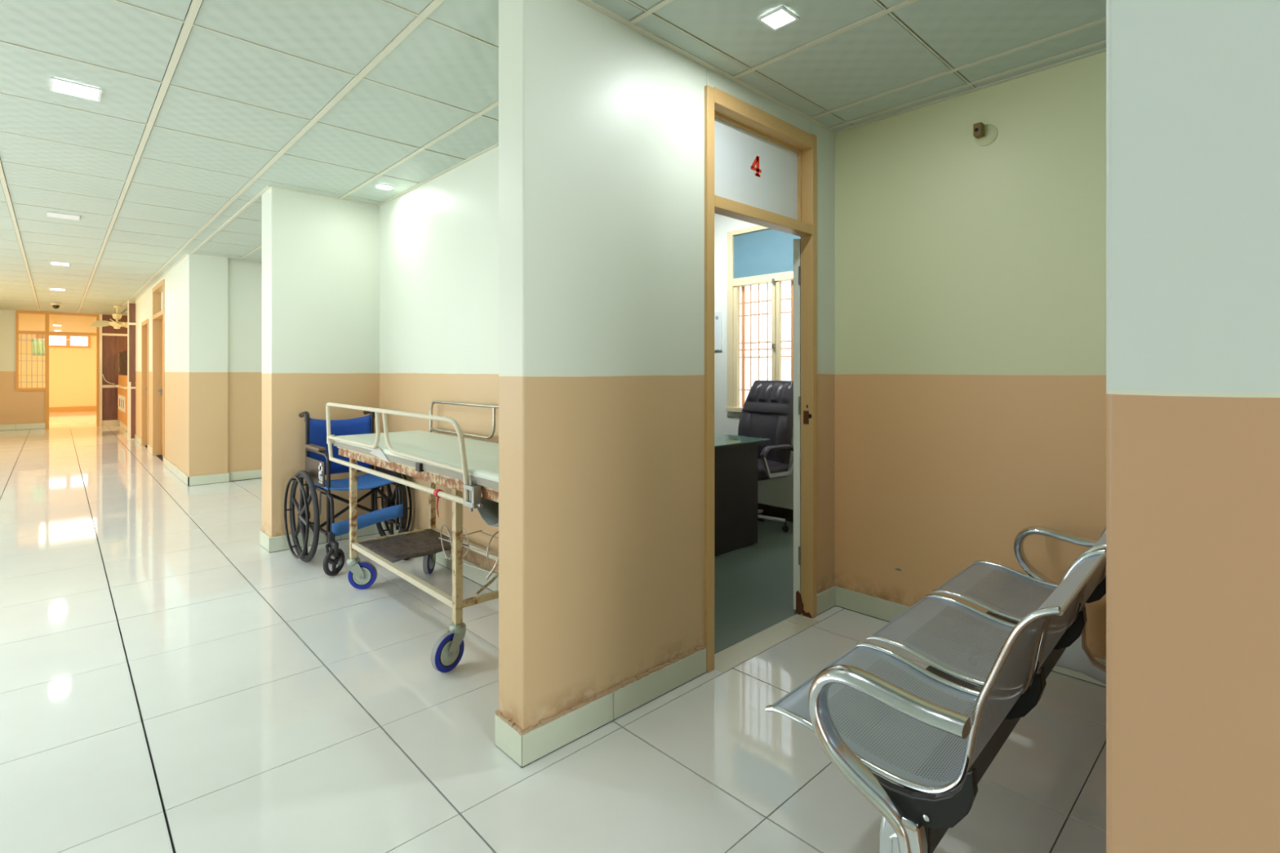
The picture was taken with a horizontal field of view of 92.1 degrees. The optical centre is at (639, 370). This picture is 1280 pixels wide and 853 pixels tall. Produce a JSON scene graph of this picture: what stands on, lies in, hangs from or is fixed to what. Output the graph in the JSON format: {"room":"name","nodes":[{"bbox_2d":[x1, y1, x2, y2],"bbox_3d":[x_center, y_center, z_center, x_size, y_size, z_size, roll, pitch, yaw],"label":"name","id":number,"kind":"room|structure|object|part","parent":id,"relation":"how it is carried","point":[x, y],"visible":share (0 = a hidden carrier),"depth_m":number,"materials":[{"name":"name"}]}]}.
{"room":"hospital interior","nodes":[
{"label":"hospital interior","id":0,"kind":"room"},
{"bbox_2d":[0,310,44,424],"bbox_3d":[-13.379,-0.060,12.225,2.380,2.560,0.150,0,0,-43],"label":"wall","id":1,"kind":"structure","parent":0,"point":[16,406],"depth_m":12.62,"materials":[{"name":"green paint"}]},
{"bbox_2d":[0,422,44,431],"bbox_3d":[-13.297,1.160,12.189,2.250,0.120,0.013,0,0,-43],"label":"baseboard","id":2,"kind":"structure","parent":1,"relation":"attached to","point":[38,425],"depth_m":12.71,"materials":[{"name":"tile"}]},
{"bbox_2d":[15,310,44,391],"bbox_3d":[-12.678,-0.406,12.833,0.434,1.652,0.130,0,0,-43],"label":"window","id":3,"kind":"structure","parent":1,"relation":"in","point":[17,312],"depth_m":12.74,"materials":[{"name":"beige wood"}]},
{"bbox_3d":[-12.824,-0.416,12.701,0.040,1.632,0.120,0,0,-43],"label":"frame","id":4,"kind":"part","parent":3,"relation":"part of","materials":[{"name":"brown wood"}]},
{"bbox_3d":[-12.667,-0.790,12.850,0.394,0.060,0.120,0,0,-43],"label":"transom rail","id":5,"kind":"part","parent":3,"relation":"part of","materials":[{"name":"brown wood"}]},
{"bbox_3d":[-12.663,0.390,12.847,0.394,0.060,0.130,0,0,-43],"label":"sill","id":6,"kind":"part","parent":3,"relation":"part of","materials":[{"name":"brown wood"}]},
{"bbox_3d":[-12.667,-1.206,12.850,0.394,0.052,0.120,0,0,-43],"label":"head rail","id":7,"kind":"part","parent":3,"relation":"part of","materials":[{"name":"orange wood"}]},
{"bbox_2d":[44,311,99,428],"bbox_3d":[-12.213,-0.006,13.280,0.855,2.452,0.120,0,0,-43],"label":"door frame","id":8,"kind":"structure","parent":1,"relation":"in","point":[47,332],"depth_m":13.11,"materials":[{"name":"wood"}]},
{"bbox_3d":[-12.207,-0.790,13.285,0.750,0.060,0.120,0,0,-43],"label":"transom rail","id":9,"kind":"part","parent":8,"relation":"part of","materials":[{"name":"brown wood"}]},
{"bbox_3d":[-12.207,-1.206,13.285,0.750,0.052,0.120,0,0,-43],"label":"head rail","id":10,"kind":"part","parent":8,"relation":"part of","materials":[{"name":"orange wood"}]},
{"bbox_2d":[18,313,125,407],"bbox_3d":[-14.667,-0.330,15.927,4.100,3.100,7.000,0,0,-43],"label":"wall","id":11,"kind":"structure","parent":0,"point":[72,371],"depth_m":18.26,"materials":[{"name":"yellow paint"}]},
{"bbox_2d":[18,337,72,340],"bbox_3d":[-14.910,-0.765,14.802,1.900,0.016,0.016,0,0,-43],"label":"curtain rod","id":12,"kind":"object","parent":11,"relation":"attached to","point":[19,338],"visible":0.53,"depth_m":15.10,"materials":[{"name":"metal"}]},
{"bbox_2d":[31,339,44,355],"bbox_3d":[-14.664,-0.560,15.035,0.260,0.400,0.041,0,0,-43],"label":"curtain","id":13,"kind":"object","parent":12,"relation":"hanging from","point":[41,346],"visible":0.87,"depth_m":15.04,"materials":[{"name":"green fabric"}]},
{"bbox_2d":[35,334,90,347],"bbox_3d":[-17.089,-0.880,18.296,1.180,0.400,0.130,0,0,-43],"label":"window","id":14,"kind":"structure","parent":11,"relation":"in","point":[39,336],"depth_m":18.30,"materials":[{"name":"beige wood"}]},
{"bbox_3d":[-17.445,-0.880,17.959,0.200,0.280,0.130,0,0,-43],"label":"frame","id":15,"kind":"part","parent":14,"relation":"part of","materials":[{"name":"orange wood"}]},
{"bbox_3d":[-17.089,-1.050,18.296,1.180,0.060,0.130,0,0,-43],"label":"frame","id":16,"kind":"part","parent":14,"relation":"part of","materials":[{"name":"brown wood"}]},
{"bbox_3d":[-17.020,-0.880,18.361,0.090,0.280,0.130,0,0,-43],"label":"frame","id":17,"kind":"part","parent":14,"relation":"part of","materials":[{"name":"brown wood"}]},
{"bbox_3d":[-17.089,-0.710,18.296,1.180,0.060,0.130,0,0,-43],"label":"frame","id":18,"kind":"part","parent":14,"relation":"part of","materials":[{"name":"brown wood"}]},
{"bbox_3d":[-16.682,-0.880,18.681,0.060,0.280,0.130,0,0,-43],"label":"frame","id":19,"kind":"part","parent":14,"relation":"part of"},
{"bbox_2d":[48,405,96,412],"bbox_3d":[-16.957,1.150,18.346,3.800,0.140,0.040,0,0,-43],"label":"baseboard","id":20,"kind":"structure","parent":11,"relation":"attached to","point":[94,407],"depth_m":18.37,"materials":[{"name":"orange wood"}]},
{"bbox_2d":[99,314,135,426],"bbox_3d":[-11.050,-0.006,14.354,2.310,2.452,0.160,0,0,-43],"label":"wall","id":21,"kind":"structure","parent":0,"point":[113,342],"depth_m":13.66,"materials":[{"name":"brown wood"}]},
{"bbox_3d":[-11.872,-0.006,13.575,0.045,2.452,0.160,0,0,-43],"label":"post","id":22,"kind":"part","parent":21,"relation":"part of","materials":[{"name":"wood"}]},
{"bbox_3d":[-11.739,0.740,13.732,0.365,0.720,0.115,0,0,-43],"label":"laminate panel","id":23,"kind":"part","parent":21,"relation":"part of","materials":[{"name":"brown wood"}]},
{"bbox_3d":[-11.739,-1.026,13.732,0.365,0.412,0.115,0,0,-43],"label":"laminate panel","id":24,"kind":"part","parent":21,"relation":"part of","materials":[{"name":"brown laminate"}]},
{"bbox_3d":[-11.739,-0.225,13.732,0.365,1.090,0.115,0,0,-43],"label":"laminate panel","id":25,"kind":"part","parent":21,"relation":"part of","materials":[{"name":"brown laminate"}]},
{"bbox_3d":[-11.315,-1.026,14.134,0.797,0.412,0.115,0,0,-43],"label":"laminate panel","id":26,"kind":"part","parent":21,"relation":"part of","materials":[{"name":"brown laminate"}]},
{"bbox_3d":[-11.315,-0.225,14.134,0.797,1.090,0.115,0,0,-43],"label":"laminate panel","id":27,"kind":"part","parent":21,"relation":"part of","materials":[{"name":"brown laminate"}]},
{"bbox_2d":[135,257,186,474],"bbox_3d":[-6.868,-0.060,8.839,0.140,2.560,5.920,0,0,-43],"label":"wall","id":28,"kind":"structure","parent":0,"point":[175,278],"depth_m":7.59,"materials":[{"name":"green paint"}]},
{"bbox_2d":[134,434,141,444],"bbox_3d":[-8.498,1.170,10.449,0.013,0.100,1.140,0,0,-43],"label":"baseboard","id":29,"kind":"structure","parent":28,"relation":"attached to","point":[137,438],"depth_m":10.49,"materials":[{"name":"tile"}]},
{"bbox_2d":[141,319,148,450],"bbox_3d":[-7.729,0.220,9.717,0.122,2.000,0.940,0,0,-43],"label":"door","id":30,"kind":"structure","parent":28,"relation":"in","point":[144,325],"depth_m":9.99,"materials":[{"name":"brown wood"}]},
{"bbox_3d":[-7.729,-0.750,9.717,0.122,0.060,0.820,0,0,-43],"label":"head rail","id":31,"kind":"part","parent":30,"relation":"part of","materials":[{"name":"brown wood"}]},
{"bbox_2d":[147,444,152,454],"bbox_3d":[-7.233,1.170,9.113,0.013,0.100,0.580,0,0,-43],"label":"baseboard","id":32,"kind":"structure","parent":28,"relation":"attached to","point":[149,447],"depth_m":9.09,"materials":[{"name":"tile"}]},
{"bbox_2d":[152,279,164,464],"bbox_3d":[-6.546,0.020,8.469,0.122,2.400,1.260,0,0,-43],"label":"door","id":33,"kind":"structure","parent":28,"relation":"in","point":[158,291],"depth_m":8.85,"materials":[{"name":"brown wood"}]},
{"bbox_3d":[-6.546,-0.760,8.469,0.122,0.060,1.140,0,0,-43],"label":"transom rail","id":34,"kind":"part","parent":33,"relation":"part of","materials":[{"name":"brown wood"}]},
{"bbox_3d":[-6.546,-1.150,8.469,0.122,0.060,1.140,0,0,-43],"label":"head rail","id":35,"kind":"part","parent":33,"relation":"part of","materials":[{"name":"brown wood"}]},
{"bbox_3d":[-6.526,0.245,8.488,0.006,1.650,0.900,0,0,-43],"label":"raised panel","id":36,"kind":"part","parent":33,"relation":"part of","materials":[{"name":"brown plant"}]},
{"bbox_2d":[163,457,189,486],"bbox_3d":[-5.452,1.170,7.232,0.013,0.100,2.000,0,0,-43],"label":"baseboard","id":37,"kind":"structure","parent":28,"relation":"attached to","point":[177,472],"depth_m":7.08,"materials":[{"name":"tile"}]},
{"bbox_2d":[186,253,262,476],"bbox_3d":[-4.139,-0.060,7.222,1.880,2.560,0.180,0,0,-43],"label":"wall","id":38,"kind":"structure","parent":0,"point":[224,295],"depth_m":6.72,"materials":[{"name":"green paint"}]},
{"bbox_2d":[189,469,262,486],"bbox_3d":[-4.085,1.170,7.165,1.880,0.100,0.048,0,0,-43],"label":"baseboard","id":39,"kind":"structure","parent":38,"relation":"attached to","point":[220,477],"depth_m":6.72,"materials":[{"name":"tile"}]},
{"bbox_2d":[262,186,379,537],"bbox_3d":[-1.897,-0.060,4.876,1.850,2.560,0.270,0,0,-43],"label":"wall","id":40,"kind":"structure","parent":0,"point":[321,255],"depth_m":4.32,"materials":[{"name":"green paint"}]},
{"bbox_2d":[259,529,270,551],"bbox_3d":[-2.573,1.170,4.236,0.013,0.100,0.270,0,0,-43],"label":"baseboard","id":41,"kind":"structure","parent":40,"relation":"attached to","point":[264,537],"depth_m":4.22,"materials":[{"name":"tile"}]},
{"bbox_2d":[269,524,377,552],"bbox_3d":[-2.221,1.170,4.375,0.714,0.100,0.013,0,0,-43],"label":"baseboard","id":42,"kind":"structure","parent":40,"relation":"attached to","point":[277,544],"depth_m":4.29,"materials":[{"name":"tile"}]},
{"bbox_2d":[379,146,498,573],"bbox_3d":[-0.902,-0.060,3.618,0.135,2.560,2.925,0,0,-43],"label":"wall","id":43,"kind":"structure","parent":0,"point":[439,238],"depth_m":3.85,"materials":[{"name":"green paint"}]},
{"bbox_2d":[377,521,498,591],"bbox_3d":[-0.956,1.170,3.567,0.013,0.100,2.925,0,0,-43],"label":"baseboard","id":44,"kind":"structure","parent":43,"relation":"attached to","point":[477,575],"depth_m":3.60,"materials":[{"name":"tile"}]},
{"bbox_2d":[0,410,1106,852],"bbox_3d":[-6.870,1.250,8.575,6.813,0.061,28.100,0,0,-43],"label":"floor","id":45,"kind":"structure","parent":0,"point":[171,681],"depth_m":2.15,"materials":[{"name":"tile"}]},
{"bbox_2d":[115,374,127,431],"bbox_3d":[-10.570,0.410,12.998,0.598,1.620,2.452,0,0,-43],"label":"reception desk","id":46,"kind":"object","parent":45,"relation":"on","point":[122,380],"depth_m":12.73,"materials":[{"name":"orange laminate"}]},
{"bbox_2d":[127,300,135,439],"bbox_3d":[-8.959,-0.006,10.869,0.105,2.452,0.085,0,0,-43],"label":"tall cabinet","id":47,"kind":"object","parent":45,"relation":"on","point":[131,307],"visible":0.98,"depth_m":10.84,"materials":[{"name":"brown wood"}]},
{"bbox_3d":[-8.957,-0.490,10.878,0.090,1.380,0.075,0,0,-43],"label":"panel","id":48,"kind":"part","parent":47,"relation":"part of","materials":[{"name":"brown wood"}]},
{"bbox_3d":[-8.948,0.713,10.887,0.065,0.975,0.075,0,0,-43],"label":"panel","id":49,"kind":"part","parent":47,"relation":"part of","materials":[{"name":"brown wood"}]},
{"bbox_2d":[284,410,412,576],"bbox_3d":[-1.891,0.746,4.070,0.653,0.947,0.767,0,0,-43],"label":"wheelchair","id":50,"kind":"object","parent":45,"relation":"on","point":[317,464],"visible":0.7,"depth_m":4.01,"materials":[{"name":"blue fabric"}]},
{"bbox_3d":[-2.255,0.307,4.146,0.033,0.069,0.154,0,0,-43],"label":"push handle","id":51,"kind":"part","parent":50,"relation":"part of","materials":[{"name":"black plastic"}]},
{"bbox_3d":[-2.062,0.675,3.942,0.023,0.750,0.462,0,0,-43],"label":"frame","id":52,"kind":"part","parent":50,"relation":"part of","materials":[{"name":"black paint"}]},
{"bbox_3d":[-1.977,0.826,3.809,0.016,0.137,0.063,0,0,-27],"label":"brake lever","id":53,"kind":"part","parent":50,"relation":"part of","materials":[{"name":"metal"}]},
{"bbox_3d":[-2.080,0.512,4.269,0.434,0.406,0.070,0,0,-43],"label":"backrest","id":54,"kind":"part","parent":50,"relation":"part of","materials":[{"name":"blue fabric"}]},
{"bbox_3d":[-1.898,0.737,4.077,0.452,0.042,0.430,0,0,-43],"label":"seat","id":55,"kind":"part","parent":50,"relation":"part of","materials":[{"name":"blue fabric"}]},
{"bbox_3d":[-1.947,0.307,4.437,0.033,0.069,0.154,0,0,-43],"label":"push handle","id":56,"kind":"part","parent":50,"relation":"part of","materials":[{"name":"black plastic"}]},
{"bbox_3d":[-1.754,0.675,4.233,0.023,0.750,0.462,0,0,-43],"label":"frame","id":57,"kind":"part","parent":50,"relation":"part of","materials":[{"name":"black paint"}]},
{"bbox_2d":[325,400,498,672],"bbox_3d":[-0.976,0.701,3.071,0.643,1.037,1.942,0,0,-43],"label":"trolley","id":58,"kind":"object","parent":45,"relation":"on","point":[460,464],"visible":0.77,"depth_m":2.96,"materials":[{"name":"white metal"}]},
{"bbox_3d":[-1.600,0.766,3.443,0.032,0.563,0.032,0,0,-43],"label":"leg","id":59,"kind":"part","parent":58,"relation":"part of","materials":[{"name":"beige paint"}]},
{"bbox_3d":[-1.433,0.971,3.601,0.426,0.026,0.026,0,0,-43],"label":"shelf cross rail","id":60,"kind":"part","parent":58,"relation":"part of","materials":[{"name":"beige metal"}]},
{"bbox_3d":[-1.243,0.352,2.985,0.021,0.336,1.701,0,0,-43],"label":"guard rail","id":61,"kind":"part","parent":58,"relation":"part of","materials":[{"name":"white metal"}]},
{"bbox_3d":[-1.177,0.971,2.996,0.028,0.026,1.196,0,0,-43],"label":"shelf rail","id":62,"kind":"part","parent":58,"relation":"part of","materials":[{"name":"beige paint"}]},
{"bbox_3d":[-0.946,0.410,3.088,0.528,0.057,1.905,0,0,-43],"label":"mattress","id":63,"kind":"part","parent":58,"relation":"part of","materials":[{"name":"green plastic"}]},
{"bbox_2d":[337,446,498,492],"bbox_3d":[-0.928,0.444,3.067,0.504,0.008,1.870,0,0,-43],"label":"frame","id":64,"kind":"object","parent":58,"relation":"on","point":[409,467],"depth_m":2.80,"materials":[{"name":"beige paint"}]},
{"bbox_3d":[-1.090,0.468,2.900,0.039,0.039,1.850,0,0,-43],"label":"rail","id":65,"kind":"part","parent":58,"relation":"part of","materials":[{"name":"beige metal"}]},
{"bbox_3d":[-1.266,0.766,3.759,0.032,0.563,0.032,0,0,-43],"label":"leg","id":66,"kind":"part","parent":58,"relation":"part of","materials":[{"name":"beige paint"}]},
{"bbox_3d":[-0.754,0.766,2.550,0.032,0.563,0.032,0,0,-43],"label":"leg","id":67,"kind":"part","parent":58,"relation":"part of","materials":[{"name":"beige paint"}]},
{"bbox_3d":[-0.732,0.307,3.267,0.019,0.247,1.728,0,0,-43],"label":"guard rail","id":68,"kind":"part","parent":58,"relation":"part of","materials":[{"name":"metal"}]},
{"bbox_3d":[-0.843,0.971,3.312,0.028,0.026,1.196,0,0,-43],"label":"shelf rail","id":69,"kind":"part","parent":58,"relation":"part of","materials":[{"name":"white metal"}]},
{"bbox_3d":[-0.587,0.971,2.708,0.426,0.026,0.026,0,0,-43],"label":"shelf cross rail","id":70,"kind":"part","parent":58,"relation":"part of","materials":[{"name":"beige paint"}]},
{"bbox_2d":[714,433,769,556],"bbox_3d":[0.193,0.845,4.556,0.775,0.726,1.290,0,0,-43],"label":"office desk","id":71,"kind":"object","parent":45,"relation":"on","point":[735,457],"visible":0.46,"depth_m":4.16,"materials":[{"name":"black laminate"}]},
{"bbox_3d":[0.193,0.486,4.556,0.775,0.010,1.290,0,0,-43],"label":"glass","id":72,"kind":"part","parent":71,"relation":"part of","materials":[{"name":"green glass"}]},
{"bbox_2d":[737,380,793,532],"bbox_3d":[0.836,0.649,4.777,0.710,1.139,0.629,0,0,-35],"label":"office chair","id":73,"kind":"object","parent":45,"relation":"on","point":[767,411],"visible":0.52,"depth_m":4.77,"materials":[{"name":"black leather"}]},
{"bbox_3d":[0.897,1.120,4.869,0.040,0.051,0.301,0,0,35],"label":"leg","id":74,"kind":"part","parent":73,"relation":"part of","materials":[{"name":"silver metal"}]},
{"bbox_3d":[0.955,1.120,4.703,0.301,0.051,0.040,0,0,17],"label":"leg","id":75,"kind":"part","parent":73,"relation":"part of","materials":[{"name":"silver metal"}]},
{"bbox_3d":[0.807,0.755,4.742,0.510,0.110,0.500,0,0,-35],"label":"seat","id":76,"kind":"part","parent":73,"relation":"part of","materials":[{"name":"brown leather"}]},
{"bbox_3d":[1.044,0.606,4.573,0.405,0.115,0.056,0,0,-35],"label":"armrest","id":77,"kind":"part","parent":73,"relation":"part of","materials":[{"name":"silver metal"}]},
{"bbox_2d":[764,525,1106,852],"bbox_3d":[1.054,0.807,1.754,0.697,0.824,1.659,0,0,45],"label":"bench","id":78,"kind":"object","parent":45,"relation":"on","point":[933,733],"visible":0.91,"depth_m":1.41,"materials":[{"name":"silver metal"}]},
{"bbox_3d":[0.474,0.755,1.206,0.306,0.302,0.062,0,0,45],"label":"armrest","id":79,"kind":"part","parent":78,"relation":"part of","materials":[{"name":"silver metal"}]},
{"bbox_3d":[0.494,1.018,1.185,0.680,0.345,0.040,0,0,45],"label":"leg post","id":80,"kind":"part","parent":78,"relation":"part of","materials":[{"name":"silver metal"}]},
{"bbox_3d":[0.499,0.606,1.231,0.575,0.421,0.017,0,0,45],"label":"edge rail","id":81,"kind":"part","parent":78,"relation":"part of","materials":[{"name":"silver metal"}]},
{"bbox_3d":[0.662,0.610,1.397,0.570,0.409,0.465,0,0,45],"label":"perforated seat","id":82,"kind":"part","parent":78,"relation":"part of","materials":[{"name":"silver metal"}]},
{"bbox_3d":[0.825,0.606,1.563,0.575,0.421,0.017,0,0,45],"label":"edge rail","id":83,"kind":"part","parent":78,"relation":"part of","materials":[{"name":"silver metal"}]},
{"bbox_3d":[0.871,0.606,1.609,0.575,0.421,0.017,0,0,45],"label":"edge rail","id":84,"kind":"part","parent":78,"relation":"part of","materials":[{"name":"silver metal"}]},
{"bbox_3d":[1.034,0.610,1.774,0.570,0.409,0.465,0,0,45],"label":"perforated seat","id":85,"kind":"part","parent":78,"relation":"part of","materials":[{"name":"silver metal"}]},
{"bbox_3d":[1.242,0.606,1.987,0.575,0.421,0.017,0,0,45],"label":"edge rail","id":86,"kind":"part","parent":78,"relation":"part of","materials":[{"name":"silver metal"}]},
{"bbox_3d":[1.197,0.606,1.940,0.575,0.421,0.017,0,0,45],"label":"edge rail","id":87,"kind":"part","parent":78,"relation":"part of","materials":[{"name":"silver metal"}]},
{"bbox_3d":[1.406,0.610,2.152,0.570,0.409,0.465,0,0,45],"label":"perforated seat","id":88,"kind":"part","parent":78,"relation":"part of","materials":[{"name":"silver metal"}]},
{"bbox_3d":[1.569,0.606,2.318,0.575,0.421,0.017,0,0,45],"label":"edge rail","id":89,"kind":"part","parent":78,"relation":"part of","materials":[{"name":"silver metal"}]},
{"bbox_3d":[1.594,0.755,2.343,0.306,0.302,0.062,0,0,45],"label":"armrest","id":90,"kind":"part","parent":78,"relation":"part of","materials":[{"name":"silver metal"}]},
{"bbox_3d":[1.615,1.018,2.323,0.680,0.345,0.040,0,0,45],"label":"leg post","id":91,"kind":"part","parent":78,"relation":"part of","materials":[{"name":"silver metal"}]},
{"bbox_2d":[0,0,1106,315],"bbox_3d":[-4.920,-1.286,5.670,5.650,0.109,21.200,0,0,-43],"label":"ceiling","id":92,"kind":"structure","parent":0,"point":[205,108],"depth_m":2.67,"materials":[{"name":"tile"}]},
{"bbox_2d":[50,302,61,308],"bbox_3d":[-10.712,-1.182,11.313,0.140,0.100,0.140,0,0,-43],"label":"dome camera","id":93,"kind":"object","parent":92,"relation":"attached to","point":[55,305],"visible":1,"depth_m":11.28,"materials":[{"name":"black plastic"}]},
{"bbox_2d":[49,288,65,290],"bbox_3d":[-8.877,-1.232,9.402,0.175,0.007,0.175,0,0,-43],"label":"recessed light","id":94,"kind":"object","parent":92,"relation":"in","point":[50,288],"visible":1,"depth_m":9.38,"materials":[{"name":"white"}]},
{"bbox_2d":[49,262,70,266],"bbox_3d":[-6.713,-1.232,7.140,0.165,0.007,0.165,0,0,-43],"label":"recessed light","id":95,"kind":"object","parent":92,"relation":"in","point":[51,263],"visible":1,"depth_m":7.13,"materials":[{"name":"white plastic"}]},
{"bbox_2d":[51,262,68,266],"bbox_3d":[-6.713,-1.232,7.140,0.145,0.003,0.145,0,0,-43],"label":"diffuser","id":96,"kind":"object","parent":95,"relation":"attached to","point":[55,264],"depth_m":7.13,"materials":[{"name":"white plastic"}]},
{"bbox_2d":[47,211,79,220],"bbox_3d":[-4.602,-1.232,4.925,0.190,0.007,0.190,0,0,-43],"label":"recessed light","id":97,"kind":"object","parent":92,"relation":"in","point":[54,215],"visible":1,"depth_m":4.91,"materials":[{"name":"white plastic"}]},
{"bbox_2d":[49,76,102,102],"bbox_3d":[-2.474,-1.232,2.706,0.165,0.007,0.165,0,0,-43],"label":"recessed light","id":98,"kind":"object","parent":92,"relation":"in","point":[56,85],"visible":1,"depth_m":2.70,"materials":[{"name":"white plastic"}]},
{"bbox_2d":[89,305,127,328],"bbox_3d":[-9.920,-1.012,11.726,0.786,0.440,0.717,0,0,-43],"label":"ceiling fan","id":99,"kind":"object","parent":92,"relation":"hanging from","point":[117,325],"visible":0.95,"depth_m":11.72,"materials":[{"name":"beige metal"}]},
{"bbox_3d":[-10.232,-0.887,11.726,0.320,0.140,0.184,0,0,-8],"label":"fan blade","id":100,"kind":"part","parent":99,"relation":"part of","materials":[{"name":"beige metal"}]},
{"bbox_3d":[-9.975,-1.102,11.764,0.100,0.260,0.100,0,0,-43],"label":"down rod","id":101,"kind":"part","parent":99,"relation":"part of","materials":[{"name":"beige metal"}]},
{"bbox_2d":[374,183,394,190],"bbox_3d":[-1.712,-1.231,4.135,0.124,0.008,0.124,0,0,-43],"label":"recessed light","id":102,"kind":"object","parent":92,"relation":"in","point":[380,186],"visible":1,"depth_m":4.13,"materials":[{"name":"white plastic"}]},
{"bbox_2d":[376,185,392,189],"bbox_3d":[-1.712,-1.230,4.135,0.100,0.003,0.100,0,0,-43],"label":"diffuser","id":103,"kind":"object","parent":102,"relation":"attached to","point":[380,187],"depth_m":4.14,"materials":[{"name":"white plastic"}]},
{"bbox_2d":[756,4,799,31],"bbox_3d":[0.484,-1.232,2.159,0.105,0.007,0.105,0,0,-43],"label":"recessed light","id":104,"kind":"object","parent":92,"relation":"in","point":[781,16],"visible":1,"depth_m":2.15,"materials":[{"name":"white plastic"}]},
{"bbox_2d":[761,9,795,28],"bbox_3d":[0.484,-1.232,2.159,0.085,0.003,0.085,0,0,-43],"label":"diffuser","id":105,"kind":"object","parent":104,"relation":"attached to","point":[774,19],"depth_m":2.16,"materials":[{"name":"white plastic"}]},
{"bbox_2d":[494,0,835,735],"bbox_3d":[0.820,-0.060,3.123,3.414,2.560,0.162,0,0,-43],"label":"wall","id":106,"kind":"structure","parent":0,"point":[602,122],"depth_m":2.14,"materials":[{"name":"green paint"}]},
{"bbox_2d":[494,714,524,767],"bbox_3d":[-0.414,1.170,1.955,0.013,0.100,0.162,0,0,-43],"label":"baseboard","id":107,"kind":"structure","parent":106,"relation":"attached to","point":[507,739],"depth_m":1.95,"materials":[{"name":"tile"}]},
{"bbox_2d":[520,648,706,768],"bbox_3d":[-0.050,1.170,2.195,0.869,0.100,0.013,0,0,-43],"label":"baseboard","id":108,"kind":"structure","parent":106,"relation":"attached to","point":[538,743],"depth_m":2.13,"materials":[{"name":"tile"}]},
{"bbox_2d":[704,84,818,672],"bbox_3d":[0.758,0.032,3.087,0.289,2.393,1.538,0,0,34],"label":"door frame","id":109,"kind":"structure","parent":106,"relation":"attached to","point":[761,168],"depth_m":2.89,"materials":[{"name":"brown wood"}]},
{"bbox_3d":[0.554,-1.127,2.801,0.749,0.063,0.070,0,0,-43],"label":"head rail","id":110,"kind":"part","parent":109,"relation":"part of","materials":[{"name":"brown wood"}]},
{"bbox_3d":[0.554,-0.693,2.801,0.749,0.050,0.070,0,0,-43],"label":"transom rail","id":111,"kind":"part","parent":109,"relation":"part of","materials":[{"name":"brown wood"}]},
{"bbox_3d":[0.824,0.217,3.058,0.004,0.095,0.028,0,0,-43],"label":"strike plate","id":112,"kind":"part","parent":109,"relation":"part of","materials":[{"name":"brown metal"}]},
{"bbox_2d":[817,586,835,615],"bbox_3d":[0.940,1.170,3.133,0.190,0.100,0.013,0,0,-43],"label":"baseboard","id":113,"kind":"structure","parent":106,"relation":"attached to","point":[826,599],"depth_m":3.13,"materials":[{"name":"tile"}]},
{"bbox_2d":[714,213,793,509],"bbox_3d":[0.854,-0.180,5.480,0.150,2.800,3.215,0,0,-43],"label":"wall","id":114,"kind":"structure","parent":0,"point":[779,492],"depth_m":5.48,"materials":[{"name":"white paint"}]},
{"bbox_2d":[714,311,722,350],"bbox_3d":[0.679,-0.352,5.535,0.025,0.345,0.135,0,0,-43],"label":"board","id":115,"kind":"object","parent":114,"relation":"attached to","point":[717,315],"visible":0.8,"depth_m":5.50,"materials":[{"name":"white plastic"}]},
{"bbox_2d":[725,225,800,412],"bbox_3d":[1.132,-0.430,5.114,0.130,1.580,0.970,0,0,-43],"label":"window","id":116,"kind":"structure","parent":114,"relation":"attached to","point":[757,255],"depth_m":5.26,"materials":[{"name":"white metal"}]},
{"bbox_3d":[0.827,-0.445,5.451,0.110,1.550,0.060,0,0,-43],"label":"frame","id":117,"kind":"part","parent":116,"relation":"part of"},
{"bbox_3d":[1.132,0.340,5.114,0.130,0.040,0.970,0,0,-43],"label":"sill","id":118,"kind":"part","parent":116,"relation":"part of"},
{"bbox_3d":[1.139,-1.200,5.121,0.110,0.040,0.850,0,0,-43],"label":"head rail","id":119,"kind":"part","parent":116,"relation":"part of","materials":[{"name":"beige wood"}]},
{"bbox_3d":[1.139,-0.767,5.121,0.110,0.065,0.850,0,0,-43],"label":"transom rail","id":120,"kind":"part","parent":116,"relation":"part of","materials":[{"name":"beige wood"}]},
{"bbox_2d":[757,502,793,522],"bbox_3d":[0.829,1.170,5.388,0.013,0.100,3.115,0,0,-43],"label":"baseboard","id":121,"kind":"structure","parent":114,"relation":"attached to","point":[768,510],"depth_m":5.07,"materials":[{"name":"tile"}]},
{"bbox_2d":[835,51,1106,660],"bbox_3d":[1.572,-0.060,2.735,0.156,2.560,1.460,0,0,-43],"label":"wall","id":122,"kind":"structure","parent":0,"point":[971,277],"depth_m":2.73,"materials":[{"name":"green paint"}]},
{"bbox_2d":[834,586,1106,687],"bbox_3d":[1.512,1.170,2.678,0.013,0.100,1.460,0,0,-43],"label":"baseboard","id":123,"kind":"structure","parent":122,"relation":"attached to","point":[862,603],"depth_m":3.03,"materials":[{"name":"tile"}]},
{"bbox_2d":[973,122,997,146],"bbox_3d":[1.490,-1.026,2.671,0.052,0.093,0.092,0,0,-43],"label":"wall fixture","id":124,"kind":"object","parent":122,"relation":"attached to","point":[984,135],"visible":1,"depth_m":2.67,"materials":[{"name":"beige plastic"}]},
{"bbox_2d":[1106,0,1279,852],"bbox_3d":[2.474,-0.060,0.398,2.060,2.560,3.175,0,0,-43],"label":"wall","id":125,"kind":"structure","parent":0,"point":[1193,86],"depth_m":0.78,"materials":[{"name":"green paint"}]}
]}

